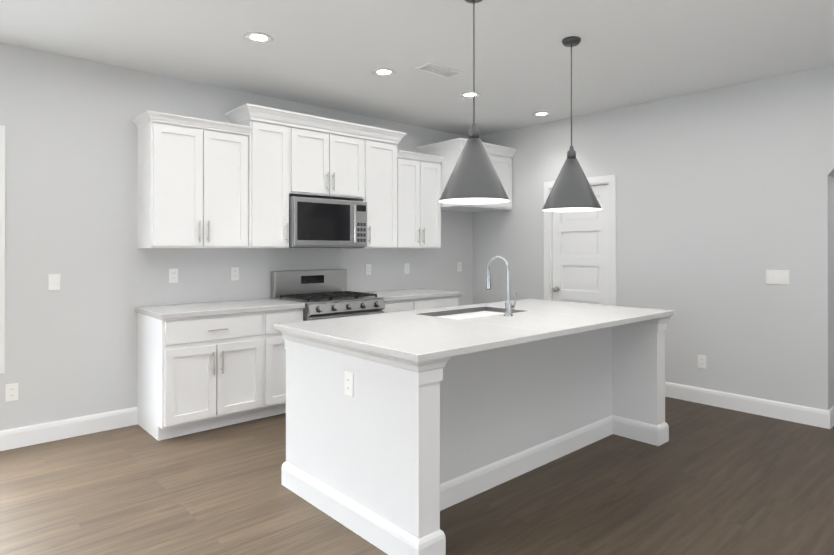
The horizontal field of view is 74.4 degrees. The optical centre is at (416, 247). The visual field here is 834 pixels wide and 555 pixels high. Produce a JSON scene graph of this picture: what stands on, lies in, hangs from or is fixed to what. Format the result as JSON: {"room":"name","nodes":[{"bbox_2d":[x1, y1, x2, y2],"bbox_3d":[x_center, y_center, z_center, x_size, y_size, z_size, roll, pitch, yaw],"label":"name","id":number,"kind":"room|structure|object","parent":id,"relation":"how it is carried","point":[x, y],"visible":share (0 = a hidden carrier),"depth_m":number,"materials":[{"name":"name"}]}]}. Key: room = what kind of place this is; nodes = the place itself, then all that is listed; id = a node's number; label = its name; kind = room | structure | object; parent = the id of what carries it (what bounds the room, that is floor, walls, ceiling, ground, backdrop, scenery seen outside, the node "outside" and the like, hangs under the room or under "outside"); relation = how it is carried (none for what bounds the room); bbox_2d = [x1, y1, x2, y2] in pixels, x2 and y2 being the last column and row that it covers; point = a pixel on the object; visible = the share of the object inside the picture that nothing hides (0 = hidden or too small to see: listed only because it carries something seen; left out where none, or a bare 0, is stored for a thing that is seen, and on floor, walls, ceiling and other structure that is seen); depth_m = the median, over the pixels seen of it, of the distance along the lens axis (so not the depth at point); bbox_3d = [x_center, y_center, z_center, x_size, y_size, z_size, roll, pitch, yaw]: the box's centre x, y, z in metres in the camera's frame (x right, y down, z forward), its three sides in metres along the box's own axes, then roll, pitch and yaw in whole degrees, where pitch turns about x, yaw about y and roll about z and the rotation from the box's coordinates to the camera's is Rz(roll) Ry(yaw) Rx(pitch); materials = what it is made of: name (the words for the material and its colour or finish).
{"room":"kitchen","nodes":[
{"label":"kitchen","id":0,"kind":"room"},
{"bbox_2d":[0,43,472,430],"bbox_3d":[-1.377,-0.003,5.132,10.300,2.770,0.150,0,0,-42],"label":"wall","id":1,"kind":"structure","parent":0,"point":[71,174],"depth_m":4.12,"materials":[{"name":"paint"}]},
{"bbox_2d":[0,125,4,373],"bbox_3d":[-3.201,0.012,3.445,0.980,1.680,0.140,0,0,-42],"label":"wall window","id":2,"kind":"structure","parent":1,"relation":"in","point":[2,249],"depth_m":3.72,"materials":[{"name":"white"}]},
{"bbox_2d":[5,383,17,401],"bbox_3d":[-2.778,0.993,3.763,0.072,0.116,0.008,0,0,-42],"label":"outlet","id":3,"kind":"object","parent":1,"relation":"attached to","point":[11,392],"visible":1,"depth_m":3.76,"materials":[{"name":"white plastic"}]},
{"bbox_2d":[48,274,59,290],"bbox_3d":[-2.595,0.249,3.929,0.072,0.116,0.010,0,0,-42],"label":"light switch","id":4,"kind":"object","parent":1,"relation":"attached to","point":[53,281],"visible":1,"depth_m":3.92,"materials":[{"name":"white plastic"}]},
{"bbox_2d":[0,407,137,450],"bbox_3d":[-3.612,1.309,3.008,3.840,0.135,0.016,0,0,-42],"label":"baseboard","id":5,"kind":"structure","parent":1,"relation":"attached to","point":[19,437],"depth_m":3.97,"materials":[{"name":"white wood"}]},
{"bbox_2d":[169,269,177,282],"bbox_3d":[-1.986,0.231,4.478,0.072,0.116,0.008,0,0,-42],"label":"outlet","id":6,"kind":"object","parent":1,"relation":"attached to","point":[173,275],"visible":1,"depth_m":4.48,"materials":[{"name":"white plastic"}]},
{"bbox_2d":[135,111,214,247],"bbox_3d":[-1.908,-0.496,4.319,0.442,1.000,0.352,0,0,-42],"label":"upper cabinet","id":7,"kind":"object","parent":1,"relation":"attached to","point":[176,153],"depth_m":4.19,"materials":[{"name":"white wood"}]},
{"bbox_2d":[215,121,238,247],"bbox_3d":[-1.671,-0.495,4.532,0.442,1.000,0.352,0,0,-42],"label":"upper cabinet","id":8,"kind":"object","parent":1,"relation":"attached to","point":[226,134],"depth_m":4.43,"materials":[{"name":"white wood"}]},
{"bbox_2d":[231,267,238,280],"bbox_3d":[-1.599,0.232,4.825,0.072,0.116,0.008,0,0,-42],"label":"outlet","id":9,"kind":"object","parent":1,"relation":"attached to","point":[234,273],"visible":1,"depth_m":4.82,"materials":[{"name":"white plastic"}]},
{"bbox_2d":[223,103,298,247],"bbox_3d":[-1.363,-0.581,4.793,0.511,1.174,0.377,0,0,-42],"label":"upper cabinet","id":10,"kind":"object","parent":1,"relation":"attached to","point":[243,175],"depth_m":4.64,"materials":[{"name":"white wood"}]},
{"bbox_2d":[299,113,338,198],"bbox_3d":[-1.056,-0.820,5.070,0.462,0.694,0.377,0,0,-42],"label":"upper cabinet","id":11,"kind":"object","parent":1,"relation":"attached to","point":[318,136],"depth_m":4.97,"materials":[{"name":"white wood"}]},
{"bbox_2d":[289,196,366,247],"bbox_3d":[-0.894,-0.221,5.142,0.792,0.444,0.479,0,0,-42],"label":"microwave","id":12,"kind":"object","parent":11,"relation":"attached to","point":[322,223],"visible":0.96,"depth_m":4.96,"materials":[{"name":"silver metal"}]},
{"bbox_2d":[336,120,366,199],"bbox_3d":[-0.804,-0.820,5.296,0.462,0.694,0.377,0,0,-42],"label":"upper cabinet","id":13,"kind":"object","parent":1,"relation":"attached to","point":[352,136],"depth_m":5.22,"materials":[{"name":"white wood"}]},
{"bbox_2d":[366,264,370,274],"bbox_3d":[-0.513,0.234,5.801,0.072,0.116,0.008,0,0,-42],"label":"outlet","id":14,"kind":"object","parent":1,"relation":"attached to","point":[368,269],"visible":1,"depth_m":5.80,"materials":[{"name":"white plastic"}]},
{"bbox_2d":[343,127,406,247],"bbox_3d":[-0.474,-0.579,5.591,0.571,1.174,0.377,0,0,-42],"label":"upper cabinet","id":15,"kind":"object","parent":1,"relation":"attached to","point":[386,200],"depth_m":5.50,"materials":[{"name":"white wood"}]},
{"bbox_2d":[404,263,409,273],"bbox_3d":[-0.112,0.235,6.162,0.072,0.116,0.008,0,0,-42],"label":"outlet","id":16,"kind":"object","parent":1,"relation":"attached to","point":[406,268],"visible":1,"depth_m":6.16,"materials":[{"name":"white plastic"}]},
{"bbox_2d":[407,151,426,247],"bbox_3d":[-0.181,-0.491,5.871,0.385,1.000,0.352,0,0,-42],"label":"upper cabinet","id":17,"kind":"object","parent":1,"relation":"attached to","point":[416,162],"depth_m":5.79,"materials":[{"name":"white wood"}]},
{"bbox_2d":[427,155,442,247],"bbox_3d":[0.012,-0.490,6.045,0.384,1.000,0.352,0,0,-42],"label":"upper cabinet","id":18,"kind":"object","parent":1,"relation":"attached to","point":[434,162],"depth_m":5.98,"materials":[{"name":"white wood"}]},
{"bbox_2d":[419,139,494,210],"bbox_3d":[0.438,-0.797,6.241,0.509,0.705,0.632,0,0,-42],"label":"upper cabinet","id":19,"kind":"object","parent":1,"relation":"attached to","point":[451,150],"depth_m":6.01,"materials":[{"name":"white wood"}]},
{"bbox_2d":[457,262,461,271],"bbox_3d":[0.521,0.237,6.731,0.072,0.116,0.008,0,0,-42],"label":"outlet","id":20,"kind":"object","parent":1,"relation":"attached to","point":[459,266],"visible":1,"depth_m":6.73,"materials":[{"name":"white plastic"}]},
{"bbox_2d":[463,145,514,211],"bbox_3d":[0.724,-0.797,6.498,0.508,0.705,0.632,0,0,-42],"label":"upper cabinet","id":21,"kind":"object","parent":1,"relation":"attached to","point":[503,155],"depth_m":6.35,"materials":[{"name":"white wood"}]},
{"bbox_2d":[0,397,833,554],"bbox_3d":[1.214,1.404,2.246,10.300,0.060,7.900,0,0,-42],"label":"floor","id":22,"kind":"structure","parent":0,"point":[705,479],"depth_m":3.01,"materials":[{"name":"brown wood"}]},
{"bbox_2d":[136,312,274,440],"bbox_3d":[-1.670,0.943,4.344,0.834,0.876,0.619,0,0,-42],"label":"base cabinet","id":23,"kind":"object","parent":22,"relation":"on","point":[205,366],"depth_m":4.09,"materials":[{"name":"white wood"}]},
{"bbox_2d":[135,298,304,319],"bbox_3d":[-1.567,0.485,4.430,1.142,0.040,0.631,0,0,-42],"label":"countertop","id":24,"kind":"structure","parent":23,"relation":"on","point":[223,308],"depth_m":4.25,"materials":[{"name":"white stone"}]},
{"bbox_2d":[275,308,302,414],"bbox_3d":[-1.307,0.944,4.670,0.437,0.876,0.619,0,0,-42],"label":"base cabinet","id":25,"kind":"object","parent":22,"relation":"on","point":[292,314],"depth_m":4.46,"materials":[{"name":"white wood"}]},
{"bbox_2d":[271,269,384,320],"bbox_3d":[-0.800,0.800,5.035,0.792,1.165,0.742,0,0,-42],"label":"gas range","id":26,"kind":"object","parent":22,"relation":"on","point":[323,294],"visible":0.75,"depth_m":5.02,"materials":[{"name":"silver metal"}]},
{"bbox_2d":[382,300,422,312],"bbox_3d":[-0.362,0.946,5.520,0.496,0.876,0.619,0,0,-42],"label":"base cabinet","id":27,"kind":"object","parent":22,"relation":"on","point":[390,305],"depth_m":5.31,"materials":[{"name":"white wood"}]},
{"bbox_2d":[362,288,461,299],"bbox_3d":[-0.138,0.489,5.714,1.088,0.040,0.631,0,0,-42],"label":"countertop","id":28,"kind":"structure","parent":27,"relation":"on","point":[408,294],"depth_m":5.59,"materials":[{"name":"white stone"}]},
{"bbox_2d":[423,296,457,308],"bbox_3d":[-0.020,0.947,5.828,0.717,0.876,0.619,0,0,-42],"label":"base cabinet","id":29,"kind":"object","parent":22,"relation":"on","point":[436,301],"depth_m":5.65,"materials":[{"name":"white wood"}]},
{"bbox_2d":[274,315,671,554],"bbox_3d":[0.509,0.930,3.548,2.438,0.895,1.203,0,0,-42],"label":"kitchen island","id":30,"kind":"object","parent":22,"relation":"on","point":[423,427],"depth_m":3.01,"materials":[{"name":"white wood"}]},
{"bbox_2d":[345,371,353,396],"bbox_3d":[-0.337,0.675,2.710,0.008,0.116,0.072,0,0,-42],"label":"outlet","id":31,"kind":"object","parent":30,"relation":"attached to","point":[349,384],"visible":1,"depth_m":2.70,"materials":[{"name":"white plastic"}]},
{"bbox_2d":[274,311,549,362],"bbox_3d":[-0.064,0.464,3.053,0.945,0.035,1.256,0,0,-42],"label":"island countertop","id":32,"kind":"structure","parent":30,"relation":"on","point":[424,338],"depth_m":2.84,"materials":[{"name":"white stone"}]},
{"bbox_2d":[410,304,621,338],"bbox_3d":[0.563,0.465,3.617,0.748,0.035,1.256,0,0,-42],"label":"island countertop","id":33,"kind":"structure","parent":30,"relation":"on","point":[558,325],"depth_m":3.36,"materials":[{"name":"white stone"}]},
{"bbox_2d":[418,307,517,318],"bbox_3d":[0.391,0.589,3.807,0.764,0.274,0.444,0,0,-42],"label":"sink","id":34,"kind":"object","parent":33,"relation":"in","point":[459,312],"depth_m":4.00,"materials":[{"name":"white ceramic"}]},
{"bbox_2d":[486,255,516,315],"bbox_3d":[0.565,0.251,3.668,0.111,0.395,0.217,0,0,-42],"label":"faucet","id":35,"kind":"object","parent":33,"relation":"on","point":[509,306],"visible":1,"depth_m":3.60,"materials":[{"name":"silver metal"}]},
{"bbox_2d":[0,0,833,136],"bbox_3d":[1.214,-1.446,2.255,10.300,0.100,7.900,0,0,-42],"label":"ceiling","id":36,"kind":"structure","parent":0,"point":[331,54],"depth_m":3.82,"materials":[{"name":"white paint"}]},
{"bbox_2d":[244,32,272,43],"bbox_3d":[-1.050,-1.387,3.635,0.184,0.008,0.184,0,0,-42],"label":"recessed light","id":37,"kind":"object","parent":36,"relation":"in","point":[258,37],"visible":1,"depth_m":3.63,"materials":[{"name":"white"}]},
{"bbox_2d":[372,68,395,75],"bbox_3d":[-0.261,-1.385,4.344,0.184,0.008,0.184,0,0,-42],"label":"recessed light","id":38,"kind":"object","parent":36,"relation":"in","point":[384,72],"visible":1,"depth_m":4.34,"materials":[{"name":"white"}]},
{"bbox_2d":[415,62,462,77],"bbox_3d":[0.175,-1.383,4.293,0.360,0.014,0.170,0,0,-42],"label":"ceiling vent","id":39,"kind":"object","parent":36,"relation":"in","point":[438,69],"visible":1,"depth_m":4.27,"materials":[{"name":"white metal"}]},
{"bbox_2d":[460,92,479,97],"bbox_3d":[0.481,-1.383,4.984,0.184,0.008,0.184,0,0,-42],"label":"recessed light","id":40,"kind":"object","parent":36,"relation":"in","point":[467,95],"visible":0.83,"depth_m":4.98,"materials":[{"name":"white"}]},
{"bbox_2d":[439,0,509,203],"bbox_3d":[0.313,-0.824,3.016,0.388,1.140,0.388,0,0,-42],"label":"pendant light","id":41,"kind":"object","parent":36,"relation":"hanging from","point":[474,178],"visible":1,"depth_m":2.93,"materials":[{"name":"grey metal"}]},
{"bbox_2d":[533,112,550,116],"bbox_3d":[1.290,-1.381,5.685,0.184,0.008,0.184,0,0,-42],"label":"recessed light","id":42,"kind":"object","parent":36,"relation":"in","point":[539,114],"visible":1,"depth_m":5.69,"materials":[{"name":"white"}]},
{"bbox_2d":[542,36,601,211],"bbox_3d":[1.035,-0.822,3.679,0.388,1.140,0.388,0,0,-42],"label":"pendant light","id":43,"kind":"object","parent":36,"relation":"hanging from","point":[571,190],"visible":0.98,"depth_m":3.59,"materials":[{"name":"grey metal"}]},
{"bbox_2d":[473,64,833,409],"bbox_3d":[3.499,-0.005,4.204,0.550,2.770,7.750,0,0,-42],"label":"wall","id":44,"kind":"structure","parent":0,"point":[724,198],"depth_m":4.78,"materials":[{"name":"paint"}]},
{"bbox_2d":[544,174,615,305],"bbox_3d":[1.753,0.330,5.833,0.166,2.110,0.850,0,0,-42],"label":"door frame","id":45,"kind":"structure","parent":44,"relation":"attached to","point":[610,180],"depth_m":5.62,"materials":[{"name":"white wood"}]},
{"bbox_2d":[552,184,608,304],"bbox_3d":[1.712,0.366,5.797,0.116,2.012,0.678,0,0,-42],"label":"interior door","id":46,"kind":"structure","parent":44,"relation":"in","point":[581,257],"depth_m":5.79,"materials":[{"name":"white wood"}]},
{"bbox_2d":[698,355,705,368],"bbox_3d":[2.526,1.012,4.865,0.008,0.116,0.072,0,0,-42],"label":"outlet","id":47,"kind":"object","parent":44,"relation":"attached to","point":[701,361],"visible":1,"depth_m":4.86,"materials":[{"name":"white plastic"}]},
{"bbox_2d":[665,382,831,428],"bbox_3d":[2.563,1.314,4.817,0.016,0.135,1.731,0,0,-42],"label":"baseboard","id":48,"kind":"structure","parent":44,"relation":"attached to","point":[816,417],"depth_m":4.56,"materials":[{"name":"white wood"}]},
{"bbox_2d":[766,270,789,284],"bbox_3d":[2.913,0.240,4.436,0.010,0.116,0.165,0,0,-42],"label":"light switch","id":49,"kind":"object","parent":44,"relation":"attached to","point":[781,277],"visible":1,"depth_m":4.43,"materials":[{"name":"white plastic"}]},
{"bbox_2d":[829,406,833,426],"bbox_3d":[3.351,1.313,4.372,0.540,0.135,0.016,0,0,-42],"label":"baseboard","id":50,"kind":"structure","parent":44,"relation":"attached to","point":[832,408],"depth_m":4.24,"materials":[{"name":"white wood"}]}
]}

